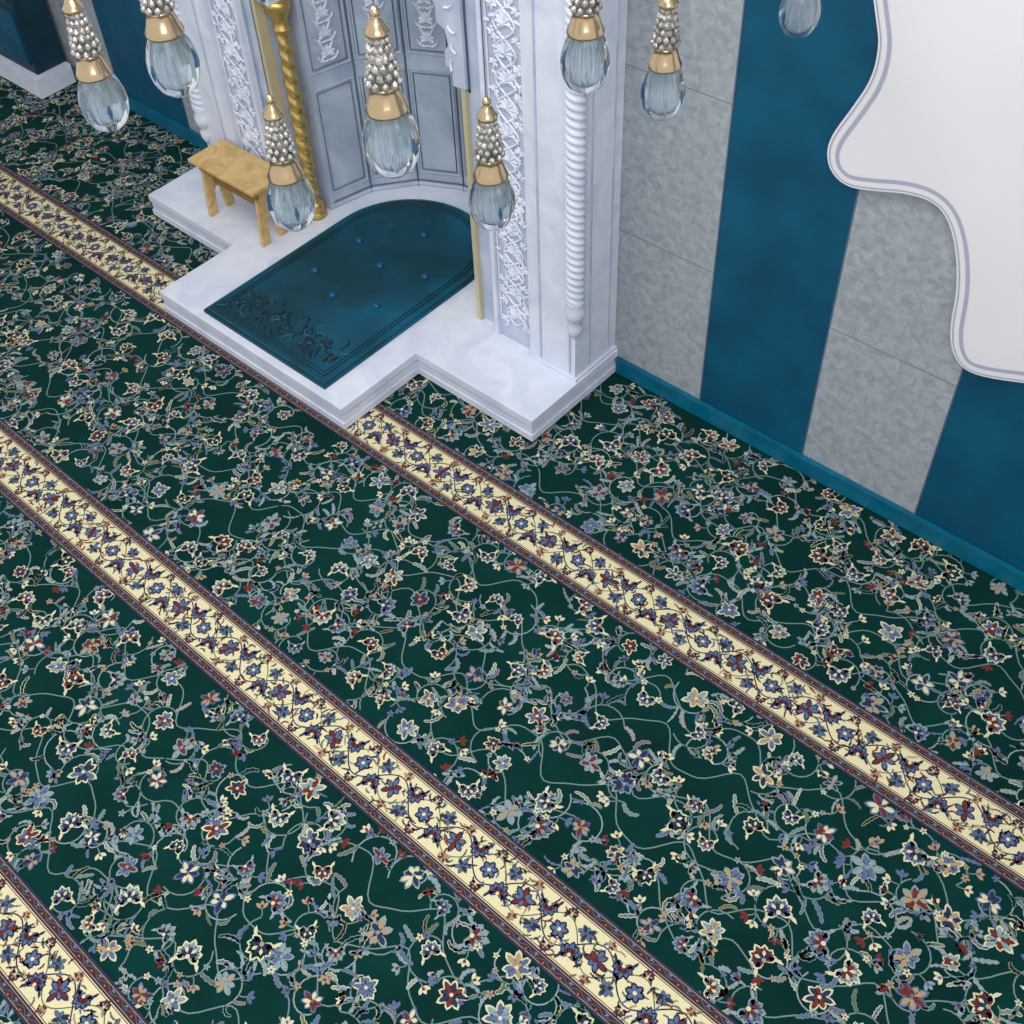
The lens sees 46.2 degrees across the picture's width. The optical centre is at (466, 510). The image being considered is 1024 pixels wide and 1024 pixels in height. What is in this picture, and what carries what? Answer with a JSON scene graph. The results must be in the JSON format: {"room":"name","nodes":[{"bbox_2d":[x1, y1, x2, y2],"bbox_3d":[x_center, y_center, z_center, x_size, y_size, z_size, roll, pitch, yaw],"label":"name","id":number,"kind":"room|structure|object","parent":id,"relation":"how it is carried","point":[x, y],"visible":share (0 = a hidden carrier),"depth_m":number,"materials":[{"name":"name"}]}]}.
{"room":"mosque","nodes":[
{"label":"mosque","id":0,"kind":"room"},
{"bbox_2d":[45,0,199,133],"bbox_3d":[-2.642,-4.638,5.973,4.300,5.400,0.152,33,59,29],"label":"wall","id":1,"kind":"structure","parent":0,"point":[119,25],"depth_m":7.36,"materials":[{"name":"blue paint"}]},
{"bbox_2d":[71,66,207,149],"bbox_3d":[-2.754,-3.003,8.074,3.690,0.091,0.024,33,59,29],"label":"baseboard","id":2,"kind":"structure","parent":1,"relation":"attached to","point":[141,109],"depth_m":7.49,"materials":[{"name":"teal paint"}]},
{"bbox_2d":[615,0,1023,571],"bbox_3d":[2.293,-1.376,2.721,5.000,5.400,0.152,33,59,29],"label":"wall","id":3,"kind":"structure","parent":0,"point":[812,310],"depth_m":4.64,"materials":[{"name":"blue paint"}]},
{"bbox_2d":[615,356,1023,592],"bbox_3d":[2.476,0.454,4.627,4.800,0.091,0.024,33,59,29],"label":"baseboard","id":4,"kind":"structure","parent":3,"relation":"attached to","point":[945,540],"depth_m":5.21,"materials":[{"name":"teal paint"}]},
{"bbox_2d":[827,0,1023,382],"bbox_3d":[1.709,-1.013,3.867,1.206,1.379,0.039,33,59,29],"label":"wall plaque","id":5,"kind":"object","parent":3,"relation":"attached to","point":[938,118],"visible":1,"depth_m":3.87,"materials":[{"name":"white"}]},
{"bbox_3d":[-1.701,-3.454,1.218,11.400,0.100,5.800,33,59,29],"label":"ceiling","id":6,"kind":"structure","parent":0,"visible":0},
{"bbox_2d":[62,0,128,132],"bbox_3d":[-1.117,-2.138,2.216,0.136,3.201,0.136,33,59,29],"label":"pendant lamp","id":7,"kind":"object","parent":6,"relation":"hanging from","point":[103,101],"visible":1,"depth_m":3.27,"materials":[{"name":"clear glass"}]},
{"bbox_2d":[139,0,199,97],"bbox_3d":[-0.855,-2.093,2.035,0.136,3.021,0.136,33,59,29],"label":"pendant lamp","id":8,"kind":"object","parent":6,"relation":"hanging from","point":[172,60],"visible":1,"depth_m":3.04,"materials":[{"name":"clear glass"}]},
{"bbox_2d":[249,0,315,231],"bbox_3d":[-0.598,-1.929,2.134,0.136,3.418,0.136,33,59,29],"label":"pendant lamp","id":9,"kind":"object","parent":6,"relation":"hanging from","point":[291,201],"visible":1,"depth_m":3.26,"materials":[{"name":"clear glass"}]},
{"bbox_2d":[362,0,419,178],"bbox_3d":[-0.270,-1.794,1.725,0.136,3.020,0.136,33,59,29],"label":"pendant lamp","id":10,"kind":"object","parent":6,"relation":"hanging from","point":[390,134],"visible":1,"depth_m":2.70,"materials":[{"name":"clear glass"}]},
{"bbox_2d":[468,0,515,230],"bbox_3d":[-0.036,-1.972,2.173,0.136,3.494,0.136,33,59,29],"label":"pendant lamp","id":11,"kind":"object","parent":6,"relation":"hanging from","point":[492,200],"visible":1,"depth_m":3.33,"materials":[{"name":"clear glass"}]},
{"bbox_2d":[560,0,609,94],"bbox_3d":[0.222,-2.184,2.106,0.136,3.148,0.136,33,59,29],"label":"pendant lamp","id":12,"kind":"object","parent":6,"relation":"hanging from","point":[585,52],"visible":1,"depth_m":3.16,"materials":[{"name":"clear glass"}]},
{"bbox_2d":[640,0,685,120],"bbox_3d":[0.479,-2.306,2.356,0.136,3.399,0.136,33,59,29],"label":"pendant lamp","id":13,"kind":"object","parent":6,"relation":"hanging from","point":[663,85],"visible":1,"depth_m":3.49,"materials":[{"name":"clear glass"}]},
{"bbox_2d":[779,0,821,38],"bbox_3d":[0.912,-2.549,2.464,0.125,3.301,0.125,33,59,29],"label":"pendant lamp","id":14,"kind":"object","parent":6,"relation":"hanging from","point":[798,19],"visible":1,"depth_m":3.61,"materials":[{"name":"clear glass"}]},
{"bbox_3d":[-1.344,0.152,5.377,11.400,0.108,5.800,33,59,29],"label":"floor","id":15,"kind":"structure","parent":0,"visible":0},
{"bbox_2d":[0,75,1023,1023],"bbox_3d":[-1.637,0.334,5.160,11.507,0.019,4.996,33,59,29],"label":"carpet","id":16,"kind":"object","parent":15,"relation":"on","point":[424,709],"visible":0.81,"depth_m":4.66,"materials":[{"name":"green carpet"}]},
{"bbox_2d":[0,0,75,98],"bbox_3d":[-3.058,-3.622,7.397,0.800,1.961,0.270,33,59,29],"label":"minbar","id":17,"kind":"object","parent":16,"relation":"on","point":[32,58],"visible":1,"depth_m":7.79,"materials":[{"name":"white stone"}]},
{"bbox_2d":[148,0,627,441],"bbox_3d":[-0.568,-2.315,5.140,2.980,3.331,1.784,33,59,29],"label":"mihrab","id":18,"kind":"object","parent":16,"relation":"on","point":[532,335],"visible":0.77,"depth_m":5.76,"materials":[{"name":"white stone"}]},
{"bbox_2d":[188,139,287,246],"bbox_3d":[-1.205,-1.707,6.464,0.540,0.359,0.245,33,59,29],"label":"wooden stool","id":19,"kind":"object","parent":18,"relation":"on","point":[235,170],"visible":0.83,"depth_m":6.36,"materials":[{"name":"brown wood"}]},
{"bbox_2d":[204,199,474,389],"bbox_3d":[-0.521,-1.226,6.199,0.912,0.040,1.437,33,59,29],"label":"mat","id":20,"kind":"object","parent":18,"relation":"on","point":[334,301],"visible":0.98,"depth_m":6.13,"materials":[{"name":"fabric"}]}
]}

